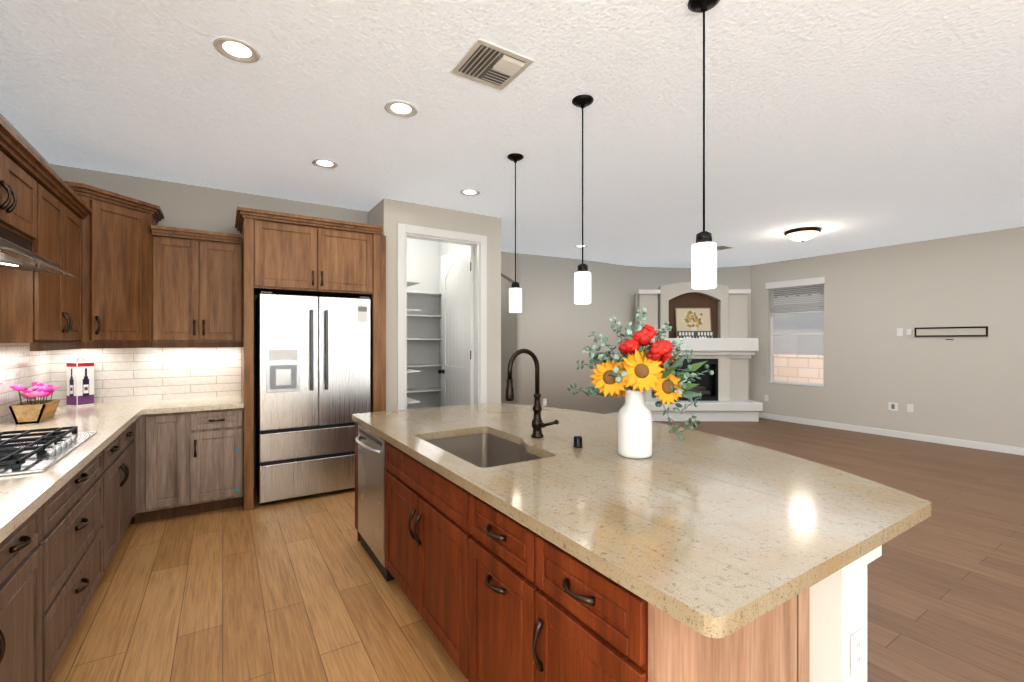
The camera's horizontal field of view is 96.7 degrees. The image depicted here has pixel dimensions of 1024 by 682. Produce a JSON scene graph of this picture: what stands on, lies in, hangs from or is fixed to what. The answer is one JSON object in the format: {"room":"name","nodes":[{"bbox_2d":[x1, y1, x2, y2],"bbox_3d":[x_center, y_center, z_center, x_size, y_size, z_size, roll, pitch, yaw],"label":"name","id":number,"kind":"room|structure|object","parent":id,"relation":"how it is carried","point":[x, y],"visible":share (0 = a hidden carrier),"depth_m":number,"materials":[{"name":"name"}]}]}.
{"room":"kitchen and living room","nodes":[
{"label":"kitchen and living room","id":0,"kind":"room"},
{"bbox_2d":[0,113,49,166],"bbox_3d":[-1.550,0.000,0.117,0.150,2.840,8.560,0,0,-32],"label":"wall","id":1,"kind":"structure","parent":0,"point":[26,141],"depth_m":3.21,"materials":[{"name":"beige paint"}]},
{"bbox_2d":[0,364,2,382],"bbox_3d":[-3.145,0.200,2.800,0.008,0.115,0.072,0,0,-32],"label":"outlet","id":2,"kind":"object","parent":1,"relation":"attached to","point":[1,373],"visible":0.98,"depth_m":2.81,"materials":[{"name":"white plastic"}]},
{"bbox_2d":[0,137,43,244],"bbox_3d":[-2.449,-0.711,1.981,0.328,0.361,0.910,0,0,-32],"label":"upper cabinet","id":3,"kind":"object","parent":1,"relation":"attached to","point":[21,184],"depth_m":2.25,"materials":[{"name":"brown wood"}]},
{"bbox_2d":[0,226,74,276],"bbox_3d":[-2.381,-0.440,2.023,0.464,0.175,0.900,0,0,-32],"label":"range hood","id":4,"kind":"object","parent":3,"relation":"attached to","point":[16,252],"visible":1,"depth_m":2.17,"materials":[{"name":"grey metal"}]},
{"bbox_2d":[0,177,83,344],"bbox_3d":[-2.945,-0.441,2.761,0.328,0.901,0.940,0,0,-32],"label":"upper cabinet","id":5,"kind":"object","parent":1,"relation":"attached to","point":[37,308],"depth_m":2.66,"materials":[{"name":"brown wood"}]},
{"bbox_2d":[50,164,367,487],"bbox_3d":[-2.679,0.000,4.382,2.520,2.840,0.150,0,0,-32],"label":"wall","id":6,"kind":"structure","parent":0,"point":[186,206],"depth_m":4.18,"materials":[{"name":"beige paint"}]},
{"bbox_2d":[56,185,167,344],"bbox_3d":[-3.186,-0.525,3.527,0.741,1.071,0.745,0,0,-32],"label":"upper cabinet","id":7,"kind":"object","parent":6,"relation":"attached to","point":[138,305],"depth_m":3.49,"materials":[{"name":"brown wood"}]},
{"bbox_2d":[164,233,243,344],"bbox_3d":[-2.770,-0.441,4.039,0.638,0.901,0.328,0,0,-32],"label":"upper cabinet","id":8,"kind":"object","parent":6,"relation":"attached to","point":[204,276],"depth_m":3.92,"materials":[{"name":"brown wood"}]},
{"bbox_2d":[248,213,375,297],"bbox_3d":[-1.929,-0.750,4.377,1.000,0.601,0.658,0,0,-32],"label":"upper cabinet","id":9,"kind":"object","parent":6,"relation":"attached to","point":[286,256],"depth_m":4.07,"materials":[{"name":"brown wood"}]},
{"bbox_2d":[368,198,395,410],"bbox_3d":[-1.646,0.000,5.246,0.150,2.840,1.620,0,0,-32],"label":"wall","id":10,"kind":"structure","parent":0,"point":[388,215],"depth_m":4.56,"materials":[{"name":"beige paint"}]},
{"bbox_2d":[407,238,438,408],"bbox_3d":[-1.496,0.000,6.156,1.080,2.840,0.004,0,0,-32],"label":"wall","id":11,"kind":"structure","parent":0,"point":[424,262],"depth_m":6.32,"materials":[{"name":"white paint"}]},
{"bbox_2d":[396,200,491,409],"bbox_3d":[-0.724,0.000,4.943,1.080,2.840,0.120,0,0,-32],"label":"wall","id":12,"kind":"structure","parent":0,"point":[407,213],"depth_m":4.96,"materials":[{"name":"beige paint"}]},
{"bbox_2d":[397,223,486,409],"bbox_3d":[-0.753,0.117,4.914,1.030,2.605,0.138,0,0,-32],"label":"door frame","id":13,"kind":"structure","parent":12,"relation":"attached to","point":[480,316],"depth_m":4.93,"materials":[{"name":"white wood"}]},
{"bbox_2d":[438,246,473,405],"bbox_3d":[-0.700,0.166,5.480,0.120,2.485,0.820,0,0,-32],"label":"pantry door","id":14,"kind":"structure","parent":12,"relation":"in","point":[456,371],"depth_m":5.45,"materials":[{"name":"white wood"}]},
{"bbox_2d":[439,216,500,406],"bbox_3d":[-1.013,0.000,6.525,0.130,2.840,3.100,0,0,-32],"label":"wall","id":15,"kind":"structure","parent":0,"point":[444,248],"depth_m":5.23,"materials":[{"name":"beige paint"}]},
{"bbox_2d":[501,283,516,403],"bbox_3d":[-0.291,0.000,8.044,0.140,2.840,1.550,0,0,-32],"label":"wall","id":16,"kind":"structure","parent":0,"point":[508,334],"depth_m":7.61,"materials":[{"name":"beige paint"}]},
{"bbox_2d":[501,251,516,283],"bbox_3d":[-0.510,-1.180,7.058,1.290,0.480,0.120,0,0,-32],"label":"wall","id":17,"kind":"structure","parent":0,"point":[507,258],"depth_m":7.30,"materials":[{"name":"beige paint"}]},
{"bbox_2d":[0,0,1023,267],"bbox_3d":[1.822,-1.470,3.854,9.850,0.100,11.250,0,0,-32],"label":"ceiling","id":18,"kind":"structure","parent":0,"point":[854,124],"depth_m":2.82,"materials":[{"name":"white paint"}]},
{"bbox_2d":[213,37,259,62],"bbox_3d":[-1.339,-1.415,2.218,0.196,0.010,0.196,0,0,-32],"label":"recessed light","id":19,"kind":"object","parent":18,"relation":"in","point":[236,49],"visible":1,"depth_m":2.21,"materials":[{"name":"white paint"}]},
{"bbox_2d":[312,159,337,168],"bbox_3d":[-1.494,-1.415,3.636,0.196,0.010,0.196,0,0,-32],"label":"recessed light","id":20,"kind":"object","parent":18,"relation":"in","point":[326,163],"visible":1,"depth_m":3.64,"materials":[{"name":"white paint"}]},
{"bbox_2d":[385,100,416,116],"bbox_3d":[-0.677,-1.415,2.781,0.196,0.010,0.196,0,0,-32],"label":"recessed light","id":21,"kind":"object","parent":18,"relation":"in","point":[397,108],"visible":1,"depth_m":2.78,"materials":[{"name":"white paint"}]},
{"bbox_2d":[460,189,479,195],"bbox_3d":[-0.402,-1.415,4.342,0.196,0.010,0.196,0,0,-32],"label":"recessed light","id":22,"kind":"object","parent":18,"relation":"in","point":[469,192],"visible":1,"depth_m":4.35,"materials":[{"name":"white paint"}]},
{"bbox_2d":[450,38,533,90],"bbox_3d":[-0.107,-1.412,2.349,0.320,0.016,0.320,0,0,-32],"label":"ceiling vent","id":23,"kind":"object","parent":18,"relation":"in","point":[487,63],"visible":1,"depth_m":2.33,"materials":[{"name":"white metal"}]},
{"bbox_2d":[507,153,523,312],"bbox_3d":[0.026,-0.820,3.500,0.128,1.200,0.128,0,0,-32],"label":"pendant light","id":24,"kind":"object","parent":18,"relation":"hanging from","point":[515,297],"visible":1,"depth_m":3.47,"materials":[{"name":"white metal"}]},
{"bbox_2d":[572,94,593,303],"bbox_3d":[0.416,-0.820,2.682,0.128,1.200,0.128,0,0,-32],"label":"pendant light","id":25,"kind":"object","parent":18,"relation":"hanging from","point":[582,284],"visible":1,"depth_m":2.65,"materials":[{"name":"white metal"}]},
{"bbox_2d":[688,0,719,288],"bbox_3d":[0.799,-0.820,1.894,0.128,1.200,0.128,0,0,-32],"label":"pendant light","id":26,"kind":"object","parent":18,"relation":"hanging from","point":[704,261],"visible":1,"depth_m":1.87,"materials":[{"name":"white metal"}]},
{"bbox_2d":[717,245,733,249],"bbox_3d":[3.186,-1.416,6.919,0.300,0.008,0.220,0,0,-32],"label":"ceiling vent","id":27,"kind":"object","parent":18,"relation":"in","point":[722,247],"visible":0.81,"depth_m":6.88,"materials":[{"name":"grey metal"}]},
{"bbox_2d":[784,227,821,241],"bbox_3d":[3.740,-1.344,5.861,0.410,0.152,0.410,0,0,-32],"label":"flush-mount ceiling light","id":28,"kind":"object","parent":18,"relation":"attached to","point":[802,234],"visible":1,"depth_m":5.75,"materials":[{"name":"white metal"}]},
{"bbox_2d":[49,418,1023,681],"bbox_3d":[1.822,1.470,3.854,9.850,0.100,11.250,0,0,-32],"label":"floor","id":29,"kind":"structure","parent":0,"point":[301,588],"depth_m":2.58,"materials":[{"name":"brown wood"}]},
{"bbox_2d":[0,397,253,681],"bbox_3d":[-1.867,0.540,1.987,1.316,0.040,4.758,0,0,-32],"label":"base cabinet","id":30,"kind":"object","parent":29,"relation":"on","point":[62,525],"depth_m":2.51,"materials":[{"name":"brown wood"}]},
{"bbox_2d":[9,382,60,423],"bbox_3d":[-3.129,0.397,2.991,0.184,0.243,0.409,0,0,-32],"label":"flower planter","id":31,"kind":"object","parent":30,"relation":"on","point":[32,411],"visible":1,"depth_m":2.90,"materials":[{"name":"brown wood"}]},
{"bbox_2d":[0,426,96,475],"bbox_3d":[-2.307,0.494,2.059,0.485,0.050,0.910,0,0,-32],"label":"cooktop","id":32,"kind":"object","parent":30,"relation":"in","point":[24,452],"visible":1,"depth_m":2.07,"materials":[{"name":"silver metal"}]},
{"bbox_2d":[67,358,93,406],"bbox_3d":[-3.471,0.328,3.662,0.124,0.382,0.124,0,0,16],"label":"gift box","id":33,"kind":"object","parent":30,"relation":"on","point":[80,383],"visible":1,"depth_m":3.62,"materials":[{"name":"white cardboard"}]},
{"bbox_2d":[256,291,370,502],"bbox_3d":[-1.901,0.497,4.352,0.936,1.845,0.675,0,0,-32],"label":"fridge","id":34,"kind":"object","parent":29,"relation":"on","point":[313,374],"visible":0.83,"depth_m":4.07,"materials":[{"name":"grey metal"}]},
{"bbox_2d":[407,281,421,403],"bbox_3d":[-1.475,0.390,5.374,0.323,2.060,1.334,0,0,-32],"label":"shelf","id":35,"kind":"object","parent":29,"relation":"on","point":[410,294],"depth_m":5.94,"materials":[{"name":"white wood"}]},
{"bbox_2d":[422,292,440,391],"bbox_3d":[-1.266,0.195,6.084,0.778,1.670,0.360,0,0,-32],"label":"shelf","id":36,"kind":"object","parent":29,"relation":"on","point":[422,295],"depth_m":6.23,"materials":[{"name":"white wood"}]},
{"bbox_2d":[355,422,881,681],"bbox_3d":[0.165,0.990,2.423,1.422,0.860,2.726,0,0,-32],"label":"kitchen island","id":37,"kind":"object","parent":29,"relation":"on","point":[493,594],"visible":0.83,"depth_m":1.39,"materials":[{"name":"brown wood"}]},
{"bbox_2d":[352,402,931,637],"bbox_3d":[0.273,0.540,2.460,1.560,0.040,2.840,0,0,-32],"label":"island countertop","id":38,"kind":"structure","parent":37,"relation":"on","point":[709,535],"depth_m":1.45,"materials":[{"name":"stone"}]},
{"bbox_2d":[505,349,558,437],"bbox_3d":[0.101,0.279,2.387,0.251,0.479,0.166,0,0,-32],"label":"faucet","id":39,"kind":"object","parent":38,"relation":"on","point":[538,424],"visible":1,"depth_m":2.44,"materials":[{"name":"brown metal"}]},
{"bbox_2d":[573,436,582,447],"bbox_3d":[0.323,0.492,2.232,0.046,0.053,0.046,0,0,-32],"label":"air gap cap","id":40,"kind":"object","parent":38,"relation":"on","point":[577,441],"visible":1,"depth_m":2.21,"materials":[{"name":"black metal"}]},
{"bbox_2d":[567,306,713,458],"bbox_3d":[0.593,0.184,2.067,0.494,0.670,0.294,0,0,0],"label":"flower arrangement","id":41,"kind":"object","parent":38,"relation":"on","point":[634,372],"visible":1,"depth_m":2.01,"materials":[{"name":"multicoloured plant"}]},
{"bbox_2d":[851,628,862,675],"bbox_3d":[1.022,0.920,1.347,0.072,0.115,0.008,0,0,-32],"label":"outlet","id":42,"kind":"object","parent":37,"relation":"attached to","point":[857,651],"visible":0.98,"depth_m":1.34,"materials":[{"name":"white plastic"}]},
{"bbox_2d":[635,282,762,421],"bbox_3d":[3.321,0.170,8.238,2.130,2.500,0.560,0,0,1],"label":"fireplace","id":43,"kind":"object","parent":29,"relation":"on","point":[728,350],"visible":0.56,"depth_m":8.27,"materials":[{"name":"white paint"}]},
{"bbox_2d":[675,308,710,337],"bbox_3d":[3.323,-0.331,8.342,0.640,0.558,0.087,0,0,1],"label":"art","id":44,"kind":"object","parent":43,"relation":"on","point":[692,319],"visible":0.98,"depth_m":8.34,"materials":[{"name":"beige paper"}]},
{"bbox_2d":[677,331,713,337],"bbox_3d":[3.321,-0.116,8.239,0.660,0.129,0.018,0,0,1],"label":"sign","id":45,"kind":"object","parent":43,"relation":"on","point":[695,334],"visible":1,"depth_m":8.23,"materials":[{"name":"grey"}]},
{"bbox_2d":[517,253,750,413],"bbox_3d":[2.318,0.000,8.049,4.507,2.840,1.539,0,0,-32],"label":"wall","id":46,"kind":"structure","parent":0,"point":[557,326],"depth_m":7.85,"materials":[{"name":"beige paint"}]},
{"bbox_2d":[751,226,1023,447],"bbox_3d":[6.693,0.000,5.232,0.150,2.840,8.350,0,0,-32],"label":"wall","id":47,"kind":"structure","parent":0,"point":[969,388],"depth_m":6.50,"materials":[{"name":"beige paint"}]},
{"bbox_2d":[768,286,823,386],"bbox_3d":[4.954,-0.120,7.929,0.132,1.760,0.910,0,0,-32],"label":"window","id":48,"kind":"structure","parent":47,"relation":"in","point":[772,354],"depth_m":8.01,"materials":[{"name":"white glass"}]},
{"bbox_2d":[765,277,825,314],"bbox_3d":[4.913,-0.767,7.904,0.103,0.575,0.970,0,0,-32],"label":"window blinds","id":49,"kind":"object","parent":48,"relation":"attached to","point":[800,283],"visible":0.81,"depth_m":7.88,"materials":[{"name":"white paint"}]},
{"bbox_2d":[759,413,1023,455],"bbox_3d":[6.654,1.373,5.141,0.013,0.095,7.940,0,0,-32],"label":"baseboard","id":50,"kind":"structure","parent":47,"relation":"attached to","point":[963,443],"depth_m":6.62,"materials":[{"name":"white paint"}]},
{"bbox_2d":[888,402,897,410],"bbox_3d":[5.641,0.970,6.737,0.008,0.115,0.115,0,0,-32],"label":"electrical outlet","id":51,"kind":"object","parent":47,"relation":"attached to","point":[892,406],"visible":1,"depth_m":6.74,"materials":[{"name":"white plastic"}]},
{"bbox_2d":[897,328,902,335],"bbox_3d":[5.684,-0.130,6.670,0.008,0.115,0.072,0,0,-32],"label":"light switch","id":52,"kind":"object","parent":47,"relation":"attached to","point":[899,331],"visible":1,"depth_m":6.67,"materials":[{"name":"white plastic"}]},
{"bbox_2d":[906,329,911,334],"bbox_3d":[5.740,-0.130,6.581,0.008,0.085,0.060,0,0,-32],"label":"light switch","id":53,"kind":"object","parent":47,"relation":"attached to","point":[908,331],"visible":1,"depth_m":6.58,"materials":[{"name":"white plastic"}]},
{"bbox_2d":[907,404,913,411],"bbox_3d":[5.748,0.970,6.568,0.008,0.115,0.072,0,0,-32],"label":"electrical outlet","id":54,"kind":"object","parent":47,"relation":"attached to","point":[910,407],"visible":1,"depth_m":6.56,"materials":[{"name":"white plastic"}]},
{"bbox_2d":[914,326,987,339],"bbox_3d":[5.967,-0.102,6.210,0.022,0.175,0.740,0,0,-32],"label":"wall mount","id":55,"kind":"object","parent":47,"relation":"attached to","point":[986,327],"depth_m":6.21,"materials":[{"name":"black metal"}]},
{"label":"outside","id":56,"kind":"structure","parent":0,"visible":0},
{"bbox_3d":[6.940,1.490,9.150,4.470,0.100,16.000,0,0,-32],"label":"ground","id":57,"kind":"structure","parent":56,"visible":0},
{"bbox_2d":[774,354,822,383],"bbox_3d":[7.019,0.880,8.905,0.300,1.280,11.500,0,0,-32],"label":"fence","id":58,"kind":"object","parent":57,"relation":"on","point":[800,362],"depth_m":9.91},
{"bbox_2d":[774,284,822,354],"bbox_3d":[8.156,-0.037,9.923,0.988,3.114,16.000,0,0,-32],"label":"house","id":59,"kind":"structure","parent":57,"relation":"on","point":[783,338],"depth_m":11.55,"materials":[{"name":"grey"}]}
]}

